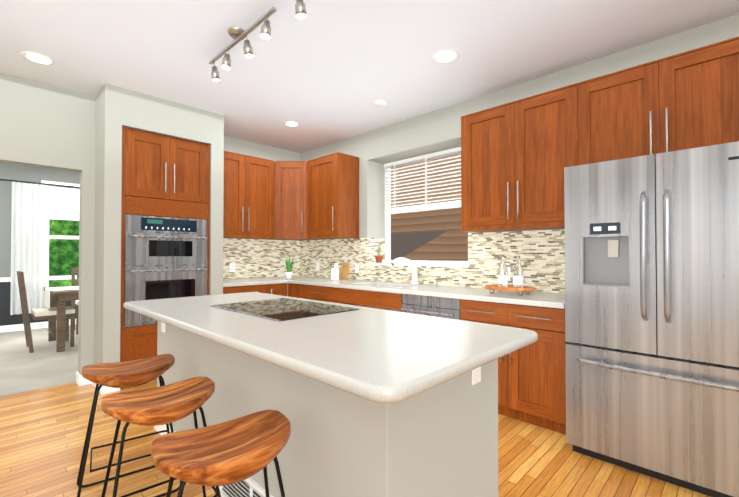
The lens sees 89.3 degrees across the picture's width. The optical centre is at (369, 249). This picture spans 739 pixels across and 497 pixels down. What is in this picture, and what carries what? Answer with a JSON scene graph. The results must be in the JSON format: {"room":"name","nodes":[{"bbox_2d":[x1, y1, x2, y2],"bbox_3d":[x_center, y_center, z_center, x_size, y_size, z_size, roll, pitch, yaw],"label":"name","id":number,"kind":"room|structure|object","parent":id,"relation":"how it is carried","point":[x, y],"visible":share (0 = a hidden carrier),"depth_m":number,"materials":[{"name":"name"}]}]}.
{"room":"kitchen","nodes":[
{"label":"kitchen","id":0,"kind":"room"},
{"bbox_2d":[0,325,77,396],"bbox_3d":[-4.273,1.320,4.964,3.960,0.064,7.800,-1,-1,44],"label":"floor","id":1,"kind":"structure","parent":0,"point":[45,364],"depth_m":4.21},
{"bbox_2d":[17,271,74,352],"bbox_3d":[-4.292,0.784,4.965,0.500,1.018,0.556,-1,-1,44],"label":"dining chair","id":2,"kind":"object","parent":1,"relation":"on","point":[43,313],"visible":0.94,"depth_m":4.86,"materials":[{"name":"brown wood"}]},
{"bbox_2d":[44,286,78,351],"bbox_3d":[-3.657,0.917,5.626,1.030,0.765,1.800,-1,-1,44],"label":"dining table","id":3,"kind":"object","parent":1,"relation":"on","point":[60,298],"visible":0.33,"depth_m":4.74,"materials":[{"name":"brown wood"}]},
{"bbox_2d":[45,286,78,308],"bbox_3d":[-3.764,0.644,5.519,0.530,0.229,1.508,-1,-1,44],"label":"table runner","id":4,"kind":"object","parent":3,"relation":"on","point":[47,297],"visible":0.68,"depth_m":5.02,"materials":[{"name":"white fabric"}]},
{"bbox_2d":[71,268,78,334],"bbox_3d":[-4.501,0.798,6.097,0.556,1.018,0.500,-1,-1,44],"label":"dining chair","id":5,"kind":"object","parent":1,"relation":"on","point":[73,272],"visible":0.25,"depth_m":6.08,"materials":[{"name":"brown wood"}]},
{"bbox_2d":[0,162,79,325],"bbox_3d":[-5.566,-0.073,6.234,0.140,2.760,7.800,-1,-1,44],"label":"wall","id":6,"kind":"structure","parent":0,"point":[8,171],"depth_m":5.96,"materials":[{"name":"grey paint"}]},
{"bbox_2d":[0,180,79,332],"bbox_3d":[-5.540,0.072,6.208,0.130,2.470,7.800,-1,-1,44],"label":"trim","id":7,"kind":"structure","parent":6,"relation":"attached to","point":[20,327],"depth_m":6.27,"materials":[{"name":"white"}]},
{"bbox_2d":[0,179,79,187],"bbox_3d":[-4.953,-1.087,6.697,0.112,0.044,2.642,-1,-1,44],"label":"curtain rod","id":8,"kind":"object","parent":6,"relation":"attached to","point":[38,183],"visible":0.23,"depth_m":6.13,"materials":[{"name":"black metal"}]},
{"bbox_2d":[10,182,49,314],"bbox_3d":[-5.499,-0.028,6.072,0.080,2.106,0.460,-1,-1,44],"label":"curtain","id":9,"kind":"object","parent":8,"relation":"hanging from","point":[30,215],"visible":0.9,"depth_m":6.07,"materials":[{"name":"white fabric"}]},
{"bbox_2d":[50,186,79,220],"bbox_3d":[-5.029,-0.799,6.753,0.040,0.565,1.200,-1,-1,44],"label":"window shade","id":10,"kind":"object","parent":6,"relation":"attached to","point":[64,203],"depth_m":6.47,"materials":[{"name":"white fabric"}]},
{"bbox_2d":[0,73,95,374],"bbox_3d":[-4.205,-0.121,2.299,0.410,2.760,4.040,-1,-1,44],"label":"wall","id":11,"kind":"structure","parent":0,"point":[42,125],"depth_m":3.45,"materials":[{"name":"grey paint"}]},
{"bbox_2d":[76,372,119,394],"bbox_3d":[-3.583,1.211,2.436,0.578,0.100,5.125,-1,-1,44],"label":"baseboard","id":12,"kind":"structure","parent":11,"relation":"attached to","point":[80,380],"depth_m":3.50,"materials":[{"name":"white"}]},
{"bbox_2d":[93,83,223,363],"bbox_3d":[-2.275,-0.100,3.997,0.820,2.760,1.085,-1,-1,44],"label":"wall","id":13,"kind":"structure","parent":0,"point":[117,108],"depth_m":3.48,"materials":[{"name":"grey paint"}]},
{"bbox_2d":[224,136,299,295],"bbox_3d":[-1.573,-0.085,5.210,0.140,2.760,1.635,-1,-1,44],"label":"wall","id":14,"kind":"structure","parent":0,"point":[238,146],"depth_m":5.17,"materials":[{"name":"grey paint"}]},
{"bbox_2d":[223,151,273,238],"bbox_3d":[-1.657,-0.665,4.745,0.389,1.027,0.829,-1,-1,44],"label":"upper cabinet","id":15,"kind":"object","parent":14,"relation":"attached to","point":[248,203],"visible":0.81,"depth_m":4.67,"materials":[{"name":"brown wood"}]},
{"bbox_2d":[223,238,298,279],"bbox_3d":[-1.574,0.118,5.101,0.008,0.530,1.470,-1,-1,44],"label":"tile backsplash","id":16,"kind":"structure","parent":14,"relation":"attached to","point":[252,258],"depth_m":5.15,"materials":[{"name":"tile"}]},
{"bbox_2d":[0,378,709,496],"bbox_3d":[0.001,1.271,0.825,7.940,0.060,7.800,-1,-1,44],"label":"floor","id":17,"kind":"structure","parent":0,"point":[43,435],"depth_m":2.24,"materials":[{"name":"brown wood"}]},
{"bbox_2d":[77,354,181,496],"bbox_3d":[-1.254,0.924,1.962,0.449,0.661,0.333,1,-1,-36],"label":"stool","id":18,"kind":"object","parent":17,"relation":"on","point":[133,373],"visible":0.9,"depth_m":1.91,"materials":[{"name":"brown wood"}]},
{"bbox_2d":[101,376,220,496],"bbox_3d":[-0.866,0.919,1.558,0.449,0.661,0.333,1,-1,-40],"label":"stool","id":19,"kind":"object","parent":17,"relation":"on","point":[169,403],"visible":0.92,"depth_m":1.51,"materials":[{"name":"brown wood"}]},
{"bbox_2d":[120,126,209,388],"bbox_3d":[-2.220,0.071,3.938,0.689,2.415,0.812,-1,-1,44],"label":"tall cabinet","id":20,"kind":"object","parent":17,"relation":"on","point":[164,176],"visible":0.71,"depth_m":3.65,"materials":[{"name":"brown wood"}]},
{"bbox_2d":[124,214,206,327],"bbox_3d":[-2.155,0.198,3.874,0.588,1.044,0.746,-1,-1,44],"label":"double wall oven","id":21,"kind":"object","parent":20,"relation":"in","point":[165,257],"visible":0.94,"depth_m":3.66,"materials":[{"name":"silver metal"}]},
{"bbox_2d":[151,409,290,496],"bbox_3d":[-0.457,0.915,1.190,0.449,0.661,0.333,0,-1,-35],"label":"stool","id":22,"kind":"object","parent":17,"relation":"on","point":[236,450],"visible":1,"depth_m":1.14,"materials":[{"name":"brown wood"}]},
{"bbox_2d":[223,285,266,293],"bbox_3d":[-1.648,0.851,4.534,0.669,0.870,0.555,-1,-1,44],"label":"base cabinet","id":23,"kind":"object","parent":17,"relation":"on","point":[250,288],"visible":0.02,"depth_m":4.33,"materials":[{"name":"brown wood"}]},
{"bbox_2d":[266,283,286,295],"bbox_3d":[-1.353,0.855,4.838,0.669,0.870,0.293,-1,-1,44],"label":"base cabinet","id":24,"kind":"object","parent":17,"relation":"on","point":[278,289],"visible":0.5,"depth_m":4.65,"materials":[{"name":"brown wood"}]},
{"bbox_2d":[223,278,286,286],"bbox_3d":[-1.562,0.398,4.634,0.660,0.040,0.810,-1,-1,44],"label":"countertop","id":25,"kind":"structure","parent":24,"relation":"on","point":[249,281],"depth_m":4.50,"materials":[{"name":"stone"}]},
{"bbox_2d":[288,283,304,298],"bbox_3d":[-0.695,0.855,4.847,0.330,0.870,0.631,-1,-1,44],"label":"base cabinet","id":26,"kind":"object","parent":17,"relation":"on","point":[296,290],"visible":0.1,"depth_m":4.61,"materials":[{"name":"brown wood"}]},
{"bbox_2d":[304,285,337,302],"bbox_3d":[-0.371,0.851,4.506,0.610,0.870,0.669,-1,-1,44],"label":"base cabinet","id":27,"kind":"object","parent":17,"relation":"on","point":[322,293],"visible":0.21,"depth_m":4.27,"materials":[{"name":"brown wood"}]},
{"bbox_2d":[154,321,497,496],"bbox_3d":[-0.467,0.822,2.165,2.198,0.870,0.774,-1,-1,44],"label":"kitchen island","id":28,"kind":"object","parent":17,"relation":"on","point":[440,440],"visible":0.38,"depth_m":1.44,"materials":[{"name":"grey paint"}]},
{"bbox_2d":[123,292,537,402],"bbox_3d":[-0.478,0.366,2.059,2.410,0.040,0.990,-1,-1,44],"label":"island countertop","id":29,"kind":"structure","parent":28,"relation":"on","point":[378,355],"depth_m":1.40,"materials":[{"name":"stone"}]},
{"bbox_2d":[210,298,358,321],"bbox_3d":[-0.525,0.345,2.248,0.770,0.007,0.544,-1,-1,44],"label":"glass cooktop","id":30,"kind":"object","parent":29,"relation":"in","point":[281,309],"visible":1,"depth_m":2.18,"materials":[{"name":"black"}]},
{"bbox_2d":[337,288,402,311],"bbox_3d":[0.173,0.845,3.979,0.906,0.870,0.669,-1,-1,44],"label":"base cabinet","id":31,"kind":"object","parent":17,"relation":"on","point":[381,300],"visible":0.21,"depth_m":3.73,"materials":[{"name":"brown wood"}]},
{"bbox_2d":[267,276,564,308],"bbox_3d":[0.113,0.390,4.050,3.881,0.040,0.660,-1,-1,44],"label":"countertop","id":32,"kind":"structure","parent":31,"relation":"on","point":[548,300],"depth_m":3.33,"materials":[{"name":"stone"}]},
{"bbox_2d":[282,257,297,277],"bbox_3d":[-1.078,0.227,5.069,0.237,0.313,0.180,-1,-1,44],"label":"potted plant","id":33,"kind":"object","parent":32,"relation":"on","point":[288,273],"visible":1,"depth_m":5.04,"materials":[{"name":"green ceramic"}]},
{"bbox_2d":[331,266,338,279],"bbox_3d":[-0.436,0.288,4.741,0.108,0.182,0.108,-1,-1,44],"label":"canister","id":34,"kind":"object","parent":32,"relation":"on","point":[335,273],"visible":1,"depth_m":4.70,"materials":[{"name":"white ceramic"}]},
{"bbox_2d":[339,262,349,278],"bbox_3d":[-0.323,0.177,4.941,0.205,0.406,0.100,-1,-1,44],"label":"cutting boards","id":35,"kind":"object","parent":32,"relation":"on","point":[344,271],"visible":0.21,"depth_m":4.90,"materials":[{"name":"brown wood"}]},
{"bbox_2d":[354,285,402,310],"bbox_3d":[0.187,0.506,4.016,0.748,0.192,0.418,-1,-1,44],"label":"sink basin","id":36,"kind":"object","parent":32,"relation":"in","point":[379,307],"depth_m":3.92,"materials":[{"name":"silver metal"}]},
{"bbox_2d":[391,257,425,283],"bbox_3d":[0.418,0.224,3.971,0.270,0.292,0.310,-1,-1,44],"label":"kitchen faucet","id":37,"kind":"object","parent":32,"relation":"on","point":[414,266],"visible":1,"depth_m":4.02,"materials":[{"name":"white metal"}]},
{"bbox_2d":[485,285,534,294],"bbox_3d":[1.147,0.328,3.068,0.410,0.060,0.254,-1,-1,44],"label":"wood tray","id":38,"kind":"object","parent":32,"relation":"on","point":[525,289],"visible":0.92,"depth_m":2.97,"materials":[{"name":"brown wood"}]},
{"bbox_2d":[498,255,507,287],"bbox_3d":[1.111,0.180,3.119,0.081,0.270,0.081,-1,-1,44],"label":"glass bottle","id":39,"kind":"object","parent":38,"relation":"on","point":[502,276],"visible":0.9,"depth_m":3.09,"materials":[{"name":"white"}]},
{"bbox_2d":[513,256,523,287],"bbox_3d":[1.207,0.179,3.039,0.081,0.270,0.081,-1,-1,44],"label":"glass bottle","id":40,"kind":"object","parent":38,"relation":"on","point":[518,279],"visible":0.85,"depth_m":3.01,"materials":[{"name":"white"}]},
{"bbox_2d":[401,294,460,319],"bbox_3d":[0.712,0.839,3.445,0.599,0.868,0.687,-1,-1,44],"label":"dishwasher","id":41,"kind":"object","parent":17,"relation":"on","point":[449,308],"visible":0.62,"depth_m":3.21,"materials":[{"name":"silver metal"}]},
{"bbox_2d":[460,299,567,434],"bbox_3d":[1.221,0.832,2.965,0.788,0.870,0.669,-1,-1,44],"label":"base cabinet","id":42,"kind":"object","parent":17,"relation":"on","point":[532,383],"visible":0.62,"depth_m":2.64,"materials":[{"name":"brown wood"}]},
{"bbox_2d":[564,141,738,496],"bbox_3d":[1.788,0.371,2.264,0.910,1.775,0.843,-1,-1,44],"label":"fridge","id":43,"kind":"object","parent":17,"relation":"on","point":[652,307],"visible":1,"depth_m":2.01,"materials":[{"name":"grey metal"}]},
{"bbox_2d":[0,0,738,152],"bbox_3d":[-1.421,-1.552,2.237,11.900,0.100,7.800,-1,-1,44],"label":"ceiling","id":44,"kind":"structure","parent":0,"point":[325,72],"depth_m":2.78,"materials":[{"name":"white paint"}]},
{"bbox_2d":[20,51,56,65],"bbox_3d":[-2.581,-1.491,2.922,0.214,0.006,0.214,-1,-1,44],"label":"recessed light","id":45,"kind":"object","parent":44,"relation":"in","point":[32,57],"visible":1,"depth_m":2.92,"materials":[{"name":"white plastic"}]},
{"bbox_2d":[209,6,276,80],"bbox_3d":[-0.896,-1.397,2.562,0.920,0.203,0.128,-1,-1,44],"label":"track light","id":46,"kind":"object","parent":44,"relation":"attached to","point":[237,34],"visible":1,"depth_m":2.52,"materials":[{"name":"silver metal"}]},
{"bbox_2d":[283,121,299,126],"bbox_3d":[-0.911,-1.473,4.387,0.194,0.006,0.194,-1,-1,44],"label":"recessed light","id":47,"kind":"object","parent":44,"relation":"in","point":[292,124],"visible":1,"depth_m":4.39,"materials":[{"name":"white plastic"}]},
{"bbox_2d":[295,0,306,18],"bbox_3d":[-0.142,-1.406,1.831,0.860,0.202,0.099,-1,-1,44],"label":"track light","id":48,"kind":"object","parent":44,"relation":"attached to","point":[300,9],"visible":1,"depth_m":2.06,"materials":[{"name":"silver metal"}]},
{"bbox_2d":[374,100,386,106],"bbox_3d":[0.111,-1.468,3.760,0.130,0.030,0.130,-1,-1,44],"label":"smoke detector","id":49,"kind":"object","parent":44,"relation":"attached to","point":[380,103],"visible":1,"depth_m":3.73,"materials":[{"name":"white plastic"}]},
{"bbox_2d":[431,49,458,63],"bbox_3d":[0.585,-1.491,2.892,0.214,0.006,0.214,-1,-1,44],"label":"recessed light","id":50,"kind":"object","parent":44,"relation":"in","point":[446,56],"visible":1,"depth_m":2.89,"materials":[{"name":"white plastic"}]},
{"bbox_2d":[300,14,738,292],"bbox_3d":[1.936,-0.112,3.033,8.210,2.760,0.400,-1,-1,44],"label":"wall","id":51,"kind":"structure","parent":0,"point":[376,150],"depth_m":3.92,"materials":[{"name":"grey paint"}]},
{"bbox_2d":[263,161,326,240],"bbox_3d":[-1.043,-0.659,5.186,0.656,1.027,0.654,-1,-1,44],"label":"upper cabinet","id":52,"kind":"object","parent":51,"relation":"attached to","point":[290,200],"visible":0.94,"depth_m":4.94,"materials":[{"name":"brown wood"}]},
{"bbox_2d":[307,152,358,238],"bbox_3d":[-0.489,-0.663,4.835,0.623,1.027,0.389,-1,-1,44],"label":"upper cabinet","id":53,"kind":"object","parent":51,"relation":"attached to","point":[333,196],"visible":1,"depth_m":4.67,"materials":[{"name":"brown wood"}]},
{"bbox_2d":[229,263,509,279],"bbox_3d":[-0.062,0.219,3.911,3.817,0.114,1.097,-1,-1,44],"label":"electrical outlets","id":54,"kind":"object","parent":51,"relation":"attached to","point":[231,267],"depth_m":4.85,"materials":[{"name":"white plastic"}]},
{"bbox_2d":[366,153,467,266],"bbox_3d":[0.602,-0.474,4.309,1.395,1.305,0.410,-1,-1,44],"label":"window","id":55,"kind":"structure","parent":51,"relation":"in","point":[388,260],"depth_m":4.57,"materials":[{"name":"white"}]},
{"bbox_2d":[375,241,382,262],"bbox_3d":[0.117,0.020,4.625,0.108,0.274,0.109,-1,-1,44],"label":"potted plant","id":56,"kind":"object","parent":55,"relation":"on","point":[378,257],"visible":1,"depth_m":4.59,"materials":[{"name":"brown ceramic"}]},
{"bbox_2d":[384,147,460,214],"bbox_3d":[0.678,-0.793,4.391,1.335,0.655,0.052,-1,-1,44],"label":"window blind","id":57,"kind":"object","parent":55,"relation":"attached to","point":[439,154],"visible":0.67,"depth_m":4.40,"materials":[{"name":"white plastic"}]},
{"bbox_2d":[299,229,564,293],"bbox_3d":[0.350,0.108,4.283,3.910,0.530,0.008,-1,-1,44],"label":"tile backsplash","id":58,"kind":"structure","parent":51,"relation":"attached to","point":[541,253],"depth_m":3.63,"materials":[{"name":"tile"}]},
{"bbox_2d":[461,83,577,232],"bbox_3d":[1.269,-0.684,3.132,0.946,1.027,0.389,-1,-1,44],"label":"upper cabinet","id":59,"kind":"object","parent":51,"relation":"attached to","point":[518,156],"visible":0.94,"depth_m":2.99,"materials":[{"name":"brown wood"}]},
{"bbox_2d":[577,36,738,164],"bbox_3d":[1.948,-0.873,2.476,0.946,0.667,0.389,-1,-1,44],"label":"upper cabinet","id":60,"kind":"object","parent":51,"relation":"attached to","point":[685,100],"visible":0.73,"depth_m":2.35,"materials":[{"name":"brown wood"}]},
{"label":"outside","id":61,"kind":"structure","parent":0,"visible":0},
{"bbox_2d":[49,219,78,286],"bbox_3d":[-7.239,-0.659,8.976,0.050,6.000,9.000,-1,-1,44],"label":"trees","id":62,"kind":"object","parent":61,"point":[63,257],"visible":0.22,"depth_m":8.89,"materials":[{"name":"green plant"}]},
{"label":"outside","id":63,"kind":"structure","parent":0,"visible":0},
{"bbox_2d":[391,154,467,260],"bbox_3d":[2.223,-1.191,6.354,12.000,7.000,1.750,-1,-1,44],"label":"neighbouring house","id":64,"kind":"structure","parent":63,"point":[436,235],"depth_m":8.07,"materials":[{"name":"brown wood"}]}
]}

